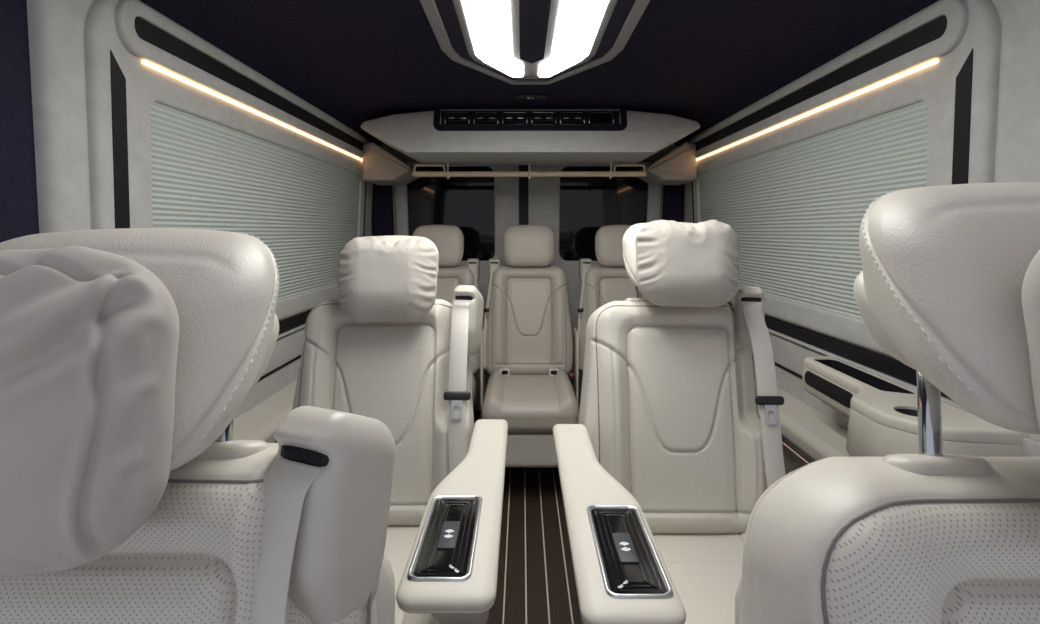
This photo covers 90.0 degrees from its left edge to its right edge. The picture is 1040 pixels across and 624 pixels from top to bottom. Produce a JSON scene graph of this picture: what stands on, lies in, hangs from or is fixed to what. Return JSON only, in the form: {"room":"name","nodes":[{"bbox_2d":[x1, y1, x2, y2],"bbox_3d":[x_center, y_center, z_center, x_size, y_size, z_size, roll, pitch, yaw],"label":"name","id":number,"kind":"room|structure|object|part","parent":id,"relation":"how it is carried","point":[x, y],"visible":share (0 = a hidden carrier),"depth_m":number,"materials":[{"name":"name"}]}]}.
{"room":"vehicle interior","nodes":[
{"label":"vehicle interior","id":0,"kind":"room"},
{"bbox_2d":[27,0,372,442],"bbox_3d":[-0.946,-0.014,2.098,0.235,1.590,2.175,0,9,0],"label":"wall","id":1,"kind":"structure","parent":0,"point":[55,27],"depth_m":0.98,"materials":[{"name":"grey plastic"}]},
{"bbox_2d":[0,0,38,242],"bbox_3d":[-0.966,0.211,0.602,0.206,1.600,0.878,0,9,0],"label":"pillar","id":2,"kind":"structure","parent":1,"relation":"attached to","point":[19,217],"depth_m":0.92,"materials":[{"name":"fabric"}]},
{"bbox_2d":[84,0,368,320],"bbox_3d":[-0.855,-0.385,1.937,0.113,0.822,1.800,0,9,0],"label":"window","id":3,"kind":"structure","parent":1,"relation":"in","point":[121,91],"depth_m":1.18,"materials":[{"name":"beige plastic"}]},
{"bbox_2d":[142,61,361,160],"bbox_3d":[-0.821,-0.672,1.960,0.016,0.006,1.676,0,9,0],"label":"light strip","id":4,"kind":"object","parent":3,"relation":"attached to","point":[153,66],"visible":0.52,"depth_m":1.47,"materials":[{"name":"white plastic"}]},
{"bbox_2d":[150,102,359,299],"bbox_3d":[-0.862,-0.330,1.980,0.053,0.550,1.560,0,9,0],"label":"blind","id":5,"kind":"object","parent":3,"relation":"attached to","point":[207,175],"visible":0.62,"depth_m":1.69,"materials":[{"name":"grey fabric"}]},
{"bbox_2d":[233,379,296,442],"bbox_3d":[-0.856,0.399,1.683,0.150,0.100,1.300,0,9,0],"label":"wall ledge","id":6,"kind":"object","parent":1,"relation":"attached to","point":[260,422],"visible":0.02,"depth_m":1.71,"materials":[{"name":"beige leather"}]},
{"bbox_2d":[258,355,300,381],"bbox_3d":[-0.911,0.196,2.083,0.005,0.009,2.050,0,9,0],"label":"trim","id":7,"kind":"structure","parent":1,"relation":"attached to","point":[298,357],"depth_m":1.97,"materials":[{"name":"black plastic"}]},
{"bbox_2d":[262,328,304,375],"bbox_3d":[-0.903,0.134,2.073,0.018,0.105,2.050,0,9,0],"label":"trim","id":8,"kind":"structure","parent":1,"relation":"attached to","point":[288,347],"depth_m":2.00,"materials":[{"name":"beige plastic"}]},
{"bbox_2d":[277,323,305,338],"bbox_3d":[-0.892,0.082,1.974,0.022,0.009,1.870,0,9,0],"label":"trim","id":9,"kind":"structure","parent":1,"relation":"attached to","point":[303,325],"depth_m":2.01,"materials":[{"name":"grey fabric"}]},
{"bbox_2d":[278,309,312,334],"bbox_3d":[-0.894,0.051,1.989,0.016,0.045,1.810,0,9,0],"label":"trim","id":10,"kind":"structure","parent":1,"relation":"attached to","point":[290,323],"depth_m":2.04,"materials":[{"name":"black plastic"}]},
{"bbox_2d":[362,142,419,184],"bbox_3d":[-0.686,-0.794,2.807,0.256,0.191,0.305,0,9,0],"label":"bracket","id":11,"kind":"object","parent":1,"relation":"attached to","point":[379,166],"visible":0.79,"depth_m":2.66,"materials":[{"name":"beige plastic"}]},
{"bbox_2d":[473,410,580,623],"bbox_3d":[0.041,0.883,1.593,1.970,0.030,3.640,0,9,0],"label":"floor","id":12,"kind":"structure","parent":0,"point":[536,584],"depth_m":1.78,"materials":[{"name":"brown wood"}]},
{"bbox_2d":[0,228,395,623],"bbox_3d":[-0.324,0.524,0.201,0.452,1.103,0.744,0,9,0],"label":"seat","id":13,"kind":"object","parent":12,"relation":"on","point":[291,530],"visible":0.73,"depth_m":0.36,"materials":[{"name":"beige leather"}]},
{"bbox_2d":[0,246,178,575],"bbox_3d":[-0.323,0.054,0.307,0.232,0.186,0.130,0,9,0],"label":"pillow","id":14,"kind":"object","parent":13,"relation":"on","point":[89,337],"visible":1,"depth_m":0.28,"materials":[{"name":"fabric"}]},
{"bbox_3d":[-0.234,0.142,0.408,0.014,0.158,0.044,0,9,0],"label":"headrest post","id":15,"kind":"part","parent":13,"relation":"part of","materials":[{"name":"silver metal"}]},
{"bbox_3d":[-0.313,0.381,0.354,0.388,0.512,0.221,0,9,0],"label":"panel","id":16,"kind":"part","parent":13,"relation":"part of","materials":[{"name":"leather"}]},
{"bbox_3d":[-0.323,0.382,0.379,0.452,0.538,0.252,0,9,0],"label":"backrest","id":17,"kind":"part","parent":13,"relation":"part of","materials":[{"name":"beige leather"}]},
{"bbox_2d":[292,235,507,623],"bbox_3d":[-0.295,0.398,1.061,0.534,1.091,0.844,0,9,0],"label":"seat","id":18,"kind":"object","parent":12,"relation":"on","point":[442,546],"visible":0.61,"depth_m":1.20,"materials":[{"name":"beige leather"}]},
{"bbox_3d":[-0.326,0.241,1.264,0.388,0.512,0.221,0,9,0],"label":"panel","id":19,"kind":"part","parent":18,"relation":"part of","materials":[{"name":"leather"}]},
{"bbox_3d":[-0.336,0.242,1.288,0.452,0.538,0.252,0,9,0],"label":"backrest","id":20,"kind":"part","parent":18,"relation":"part of","materials":[{"name":"beige leather"}]},
{"bbox_2d":[338,236,437,321],"bbox_3d":[-0.308,-0.079,1.218,0.232,0.196,0.150,-1,9,-4],"label":"pillow","id":21,"kind":"object","parent":18,"relation":"on","point":[379,280],"visible":1,"depth_m":1.17,"materials":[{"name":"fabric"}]},
{"bbox_2d":[384,526,439,623],"bbox_3d":[-0.327,0.576,1.011,0.430,0.158,0.490,0,9,0],"label":"seat cushion","id":22,"kind":"object","parent":18,"relation":"on","point":[399,539],"depth_m":1.08,"materials":[{"name":"beige leather"}]},
{"bbox_2d":[413,498,477,576],"bbox_3d":[-0.103,0.322,0.760,0.069,0.001,0.199,0,9,0],"label":"tray","id":23,"kind":"object","parent":18,"relation":"on","point":[446,544],"depth_m":0.74,"materials":[{"name":"black plastic"}]},
{"bbox_3d":[-0.144,0.221,1.181,0.025,0.042,0.018,0,9,0],"label":"tongue blade","id":24,"kind":"part","parent":18,"relation":"part of","materials":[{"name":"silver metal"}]},
{"bbox_3d":[-0.085,0.380,0.971,0.088,0.124,0.554,0,9,0],"label":"arm","id":25,"kind":"part","parent":18,"relation":"part of","materials":[{"name":"leather"}]},
{"bbox_2d":[412,225,479,403],"bbox_3d":[-0.403,0.172,2.383,0.443,1.135,0.746,0,9,0],"label":"seat","id":26,"kind":"object","parent":12,"relation":"on","point":[448,239],"visible":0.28,"depth_m":2.53,"materials":[{"name":"beige leather"}]},
{"bbox_3d":[-0.406,0.048,2.513,0.358,0.512,0.168,0,9,0],"label":"panel","id":27,"kind":"part","parent":26,"relation":"part of","materials":[{"name":"beige leather"}]},
{"bbox_3d":[-0.406,0.046,2.564,0.435,0.538,0.252,0,9,0],"label":"backrest","id":28,"kind":"part","parent":26,"relation":"part of","materials":[{"name":"beige leather"}]},
{"bbox_2d":[472,376,475,403],"bbox_3d":[-0.407,0.380,2.286,0.396,0.158,0.490,0,9,0],"label":"seat cushion","id":29,"kind":"object","parent":26,"relation":"on","point":[473,380],"depth_m":2.39,"materials":[{"name":"beige leather"}]},
{"bbox_2d":[480,327,484,410],"bbox_3d":[-0.181,0.272,2.542,0.012,0.370,0.238,0,9,0],"label":"divider","id":30,"kind":"object","parent":26,"relation":"attached to","point":[482,371],"visible":0.66,"depth_m":2.45,"materials":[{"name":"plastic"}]},
{"bbox_2d":[481,225,578,468],"bbox_3d":[0.039,0.172,2.382,0.443,1.135,0.746,0,9,0],"label":"seat","id":31,"kind":"object","parent":12,"relation":"on","point":[528,353],"visible":0.98,"depth_m":2.48,"materials":[{"name":"beige leather"}]},
{"bbox_3d":[0.044,0.049,2.511,0.358,0.512,0.168,0,9,0],"label":"panel","id":32,"kind":"part","parent":31,"relation":"part of","materials":[{"name":"beige leather"}]},
{"bbox_2d":[481,370,578,432],"bbox_3d":[0.043,0.380,2.284,0.396,0.158,0.490,0,9,0],"label":"seat cushion","id":33,"kind":"object","parent":31,"relation":"on","point":[530,401],"depth_m":2.08,"materials":[{"name":"beige leather"}]},
{"bbox_3d":[0.044,0.046,2.562,0.435,0.538,0.252,0,9,0],"label":"backrest","id":34,"kind":"part","parent":31,"relation":"part of","materials":[{"name":"beige leather"}]},
{"bbox_3d":[0.044,0.575,2.507,0.294,0.300,0.220,0,9,0],"label":"seat","id":35,"kind":"part","parent":31,"relation":"part of","materials":[{"name":"black"}]},
{"bbox_3d":[0.042,0.557,2.119,0.377,0.145,0.060,0,9,0],"label":"kick panel","id":36,"kind":"part","parent":31,"relation":"part of","materials":[{"name":"beige leather"}]},
{"bbox_2d":[568,373,574,383],"bbox_3d":[0.240,0.309,2.419,0.028,0.048,0.040,0,9,0],"label":"seat belt buckle","id":37,"kind":"object","parent":31,"relation":"on","point":[571,376],"visible":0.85,"depth_m":2.40,"materials":[{"name":"black"}]},
{"bbox_2d":[577,225,644,374],"bbox_3d":[0.493,0.172,2.380,0.443,1.135,0.746,0,9,0],"label":"seat","id":38,"kind":"object","parent":12,"relation":"on","point":[607,282],"visible":0.27,"depth_m":2.52,"materials":[{"name":"beige leather"}]},
{"bbox_2d":[573,327,578,402],"bbox_3d":[0.271,0.272,2.540,0.012,0.370,0.238,0,9,0],"label":"divider","id":39,"kind":"object","parent":38,"relation":"attached to","point":[575,333],"visible":0.77,"depth_m":2.48,"materials":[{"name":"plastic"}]},
{"bbox_3d":[0.498,0.046,2.560,0.435,0.538,0.252,0,9,0],"label":"backrest","id":40,"kind":"part","parent":38,"relation":"part of","materials":[{"name":"beige leather"}]},
{"bbox_3d":[0.498,0.049,2.509,0.358,0.512,0.168,0,9,0],"label":"panel","id":41,"kind":"part","parent":38,"relation":"part of","materials":[{"name":"beige leather"}]},
{"bbox_2d":[553,222,785,623],"bbox_3d":[0.341,0.385,1.032,0.534,1.125,0.855,0,9,0],"label":"seat","id":42,"kind":"object","parent":12,"relation":"on","point":[666,463],"visible":0.77,"depth_m":1.17,"materials":[{"name":"beige leather"}]},
{"bbox_3d":[0.129,0.384,0.941,0.088,0.124,0.554,0,9,0],"label":"arm","id":43,"kind":"part","parent":42,"relation":"part of","materials":[{"name":"beige leather"}]},
{"bbox_2d":[591,508,665,593],"bbox_3d":[0.146,0.327,0.729,0.069,0.001,0.199,0,9,0],"label":"tray","id":44,"kind":"object","parent":42,"relation":"on","point":[627,558],"depth_m":0.71,"materials":[{"name":"black plastic"}]},
{"bbox_3d":[0.295,-0.016,1.293,0.014,0.158,0.044,0,9,0],"label":"headrest post","id":45,"kind":"part","parent":42,"relation":"part of","materials":[{"name":"silver metal"}]},
{"bbox_3d":[0.373,0.247,1.256,0.473,0.538,0.252,0,9,0],"label":"backrest","id":46,"kind":"part","parent":42,"relation":"part of","materials":[{"name":"beige leather"}]},
{"bbox_3d":[0.372,0.247,1.223,0.389,0.512,0.204,0,9,0],"label":"panel","id":47,"kind":"part","parent":42,"relation":"part of","materials":[{"name":"leather"}]},
{"bbox_2d":[635,220,738,306],"bbox_3d":[0.380,-0.111,1.180,0.232,0.195,0.150,1,9,4],"label":"pillow","id":48,"kind":"object","parent":42,"relation":"on","point":[678,265],"visible":1,"depth_m":1.13,"materials":[{"name":"smooth cream leather"}]},
{"bbox_2d":[653,531,745,623],"bbox_3d":[0.371,0.581,0.978,0.430,0.158,0.490,0,9,0],"label":"seat cushion","id":49,"kind":"object","parent":42,"relation":"on","point":[704,568],"depth_m":1.04,"materials":[{"name":"beige leather"}]},
{"bbox_3d":[0.554,0.226,1.149,0.025,0.042,0.018,0,9,0],"label":"tongue blade","id":50,"kind":"part","parent":42,"relation":"part of","materials":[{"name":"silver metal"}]},
{"bbox_2d":[735,182,1039,623],"bbox_3d":[0.382,0.510,0.176,0.473,1.138,0.755,0,9,0],"label":"seat","id":51,"kind":"object","parent":12,"relation":"on","point":[930,536],"visible":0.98,"depth_m":0.34,"materials":[{"name":"beige leather"}]},
{"bbox_3d":[0.383,0.386,0.352,0.473,0.538,0.252,0,9,0],"label":"backrest","id":52,"kind":"part","parent":51,"relation":"part of","materials":[{"name":"beige leather"}]},
{"bbox_3d":[0.305,0.110,0.387,0.014,0.158,0.044,0,9,0],"label":"headrest post","id":53,"kind":"part","parent":51,"relation":"part of","materials":[{"name":"silver metal"}]},
{"bbox_3d":[0.383,0.386,0.319,0.389,0.512,0.204,0,9,0],"label":"panel","id":54,"kind":"part","parent":51,"relation":"part of","materials":[{"name":"leather"}]},
{"bbox_2d":[1021,249,1039,432],"bbox_3d":[0.400,0.035,0.276,0.236,0.192,0.129,0,9,0],"label":"pillow","id":55,"kind":"object","parent":51,"relation":"on","point":[1030,295],"visible":1,"depth_m":0.29,"materials":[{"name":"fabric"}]},
{"bbox_2d":[380,143,677,409],"bbox_3d":[0.049,-0.231,3.141,1.960,1.700,0.060,0,9,0],"label":"wall","id":56,"kind":"structure","parent":0,"point":[401,156],"depth_m":3.01,"materials":[{"name":"beige fabric"}]},
{"bbox_2d":[372,184,393,235],"bbox_3d":[-0.802,-0.128,3.100,0.117,1.410,0.060,0,9,0],"label":"trim","id":57,"kind":"structure","parent":56,"relation":"attached to","point":[382,195],"depth_m":3.00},
{"bbox_2d":[395,161,518,404],"bbox_3d":[-0.365,-0.149,3.104,0.717,1.450,0.042,0,9,0],"label":"door","id":58,"kind":"structure","parent":56,"relation":"in","point":[483,209],"depth_m":3.02,"materials":[{"name":"grey glass"}]},
{"bbox_2d":[519,165,527,224],"bbox_3d":[0.022,-0.175,3.111,0.060,1.400,0.020,0,9,0],"label":"trim","id":59,"kind":"structure","parent":56,"relation":"attached to","point":[523,181],"depth_m":3.03,"materials":[{"name":"black plastic"}]},
{"bbox_2d":[528,161,661,404],"bbox_3d":[0.433,-0.148,3.101,0.768,1.450,0.042,0,9,0],"label":"door","id":60,"kind":"structure","parent":56,"relation":"in","point":[574,209],"depth_m":3.02,"materials":[{"name":"grey glass"}]},
{"bbox_2d":[662,184,684,221],"bbox_3d":[0.889,-0.127,3.093,0.110,1.410,0.060,0,9,0],"label":"trim","id":61,"kind":"structure","parent":56,"relation":"attached to","point":[673,195],"depth_m":2.99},
{"bbox_2d":[139,0,938,145],"bbox_3d":[0.043,-0.756,1.558,1.800,0.160,3.070,0,9,0],"label":"ceiling","id":62,"kind":"structure","parent":0,"point":[705,62],"depth_m":1.59,"materials":[{"name":"fabric"}]},
{"bbox_2d":[361,106,699,164],"bbox_3d":[0.046,-0.848,2.482,1.520,0.230,0.435,0,9,0],"label":"console","id":63,"kind":"object","parent":62,"relation":"attached to","point":[457,135],"visible":0.98,"depth_m":2.31,"materials":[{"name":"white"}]},
{"bbox_2d":[444,111,469,124],"bbox_3d":[-0.279,-0.865,2.320,0.112,0.062,0.035,0,9,0],"label":"air vent","id":64,"kind":"object","parent":63,"relation":"attached to","point":[450,117],"depth_m":2.32,"materials":[{"name":"black plastic"}]},
{"bbox_2d":[473,111,498,124],"bbox_3d":[-0.151,-0.865,2.319,0.112,0.062,0.035,0,9,0],"label":"air vent","id":65,"kind":"object","parent":63,"relation":"attached to","point":[479,117],"depth_m":2.32,"materials":[{"name":"black plastic"}]},
{"bbox_2d":[502,111,526,124],"bbox_3d":[-0.023,-0.865,2.319,0.112,0.062,0.035,0,9,0],"label":"air vent","id":66,"kind":"object","parent":63,"relation":"attached to","point":[508,117],"depth_m":2.32,"materials":[{"name":"black plastic"}]},
{"bbox_2d":[412,161,646,178],"bbox_3d":[0.047,-0.707,2.596,1.170,0.082,0.041,0,9,0],"label":"hanging rail","id":67,"kind":"object","parent":63,"relation":"hanging from","point":[444,173],"visible":1,"depth_m":2.59,"materials":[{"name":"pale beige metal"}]},
{"bbox_3d":[-0.358,-0.706,2.591,0.014,0.082,0.027,0,9,0],"label":"hanger post","id":68,"kind":"part","parent":67,"relation":"part of","materials":[{"name":"brown"}]},
{"bbox_3d":[0.452,-0.706,2.587,0.014,0.082,0.027,0,9,0],"label":"hanger post","id":69,"kind":"part","parent":67,"relation":"part of","materials":[{"name":"brown"}]},
{"bbox_3d":[0.046,-0.869,2.326,0.864,0.124,0.064,0,9,0],"label":"control panel","id":70,"kind":"part","parent":63,"relation":"part of","materials":[{"name":"black plastic"}]},
{"bbox_2d":[531,111,555,124],"bbox_3d":[0.105,-0.865,2.318,0.112,0.062,0.035,0,9,0],"label":"air vent","id":71,"kind":"object","parent":63,"relation":"attached to","point":[537,117],"depth_m":2.31,"materials":[{"name":"black plastic"}]},
{"bbox_2d":[560,111,584,124],"bbox_3d":[0.233,-0.865,2.318,0.112,0.062,0.035,0,9,0],"label":"air vent","id":72,"kind":"object","parent":63,"relation":"attached to","point":[566,117],"depth_m":2.31,"materials":[{"name":"black plastic"}]},
{"bbox_2d":[588,111,613,124],"bbox_3d":[0.361,-0.865,2.317,0.112,0.062,0.035,0,9,0],"label":"air vent","id":73,"kind":"object","parent":63,"relation":"attached to","point":[594,117],"depth_m":2.32,"materials":[{"name":"black plastic"}]},
{"bbox_2d":[514,94,546,98],"bbox_3d":[0.043,-0.893,2.159,0.136,0.012,0.052,0,9,0],"label":"ceiling sensor","id":74,"kind":"object","parent":62,"relation":"attached to","point":[517,96],"visible":1,"depth_m":2.14,"materials":[{"name":"black plastic"}]},
{"bbox_2d":[420,0,649,84],"bbox_3d":[0.035,-0.726,1.123,0.550,0.018,1.660,0,9,0],"label":"recessed light","id":75,"kind":"object","parent":62,"relation":"in","point":[516,42],"visible":1,"depth_m":1.44,"materials":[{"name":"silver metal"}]},
{"bbox_2d":[461,0,522,76],"bbox_3d":[-0.065,-0.722,1.124,0.148,0.008,1.430,0,9,0],"label":"diffuser","id":76,"kind":"object","parent":75,"relation":"attached to","point":[493,29],"depth_m":1.44,"materials":[{"name":"white plastic"}]},
{"bbox_3d":[0.035,-0.727,1.122,0.392,0.012,1.510,0,9,0],"label":"frame","id":77,"kind":"part","parent":75,"relation":"part of","materials":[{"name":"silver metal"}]},
{"bbox_2d":[538,0,608,76],"bbox_3d":[0.135,-0.722,1.123,0.148,0.008,1.430,0,9,0],"label":"diffuser","id":78,"kind":"object","parent":75,"relation":"attached to","point":[569,31],"depth_m":1.43,"materials":[{"name":"white plastic"}]},
{"bbox_2d":[683,0,1039,474],"bbox_3d":[1.033,0.053,1.663,0.235,1.590,3.040,0,9,0],"label":"wall","id":79,"kind":"structure","parent":0,"point":[1017,149],"depth_m":0.98,"materials":[{"name":"grey fabric"}]},
{"bbox_2d":[638,142,696,184],"bbox_3d":[0.781,-0.793,2.801,0.256,0.191,0.305,0,9,0],"label":"bracket","id":80,"kind":"object","parent":79,"relation":"attached to","point":[677,166],"visible":0.85,"depth_m":2.66,"materials":[{"name":"beige plastic"}]},
{"bbox_2d":[774,362,801,378],"bbox_3d":[0.999,0.228,1.878,0.005,0.009,2.450,0,9,0],"label":"trim","id":81,"kind":"structure","parent":79,"relation":"attached to","point":[776,364],"depth_m":1.93,"materials":[{"name":"black plastic"}]},
{"bbox_2d":[777,387,848,463],"bbox_3d":[0.941,0.400,1.677,0.150,0.100,1.300,0,9,0],"label":"wall ledge","id":82,"kind":"object","parent":79,"relation":"attached to","point":[811,431],"visible":0.09,"depth_m":1.63,"materials":[{"name":"beige plastic"}]},
{"bbox_2d":[782,442,808,463],"bbox_3d":[0.879,0.446,1.684,0.003,0.003,1.200,0,9,0],"label":"light","id":83,"kind":"object","parent":82,"relation":"attached to","point":[782,442],"depth_m":1.66,"materials":[{"name":"orange"}]},
{"bbox_2d":[727,302,951,399],"bbox_3d":[0.982,0.052,1.982,0.016,0.045,1.810,0,9,0],"label":"trim","id":84,"kind":"structure","parent":79,"relation":"attached to","point":[897,369],"depth_m":1.54,"materials":[{"name":"black plastic"}]},
{"bbox_2d":[689,0,1000,357],"bbox_3d":[0.943,-0.384,1.930,0.113,0.822,1.800,0,9,0],"label":"window","id":85,"kind":"structure","parent":79,"relation":"in","point":[959,91],"depth_m":1.23,"materials":[{"name":"grey fabric"}]},
{"bbox_2d":[699,101,927,319],"bbox_3d":[0.950,-0.329,1.973,0.053,0.550,1.560,0,9,0],"label":"blind","id":86,"kind":"object","parent":85,"relation":"attached to","point":[796,211],"visible":0.56,"depth_m":1.66,"materials":[{"name":"grey fabric"}]},
{"bbox_2d":[696,60,938,160],"bbox_3d":[0.909,-0.671,1.953,0.016,0.006,1.676,0,9,0],"label":"light strip","id":87,"kind":"object","parent":85,"relation":"attached to","point":[933,61],"visible":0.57,"depth_m":1.46,"materials":[{"name":"white plastic"}]},
{"bbox_2d":[767,328,971,413],"bbox_3d":[0.980,0.083,1.967,0.022,0.009,1.870,0,9,0],"label":"trim","id":88,"kind":"structure","parent":79,"relation":"attached to","point":[948,401],"depth_m":1.47,"materials":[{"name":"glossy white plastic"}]},
{"bbox_2d":[769,333,1039,456],"bbox_3d":[0.991,0.165,1.868,0.018,0.105,2.450,0,9,0],"label":"trim","id":89,"kind":"structure","parent":79,"relation":"attached to","point":[788,354],"depth_m":1.86,"materials":[{"name":"smooth cream leather"},{"name":"glossy black plastic"}]},
{"bbox_2d":[802,356,1028,456],"bbox_3d":[0.884,0.260,1.334,0.212,0.150,0.635,0,9,0],"label":"console","id":90,"kind":"object","parent":79,"relation":"attached to","point":[881,413],"visible":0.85,"depth_m":1.16,"materials":[{"name":"beige leather"}]}
]}

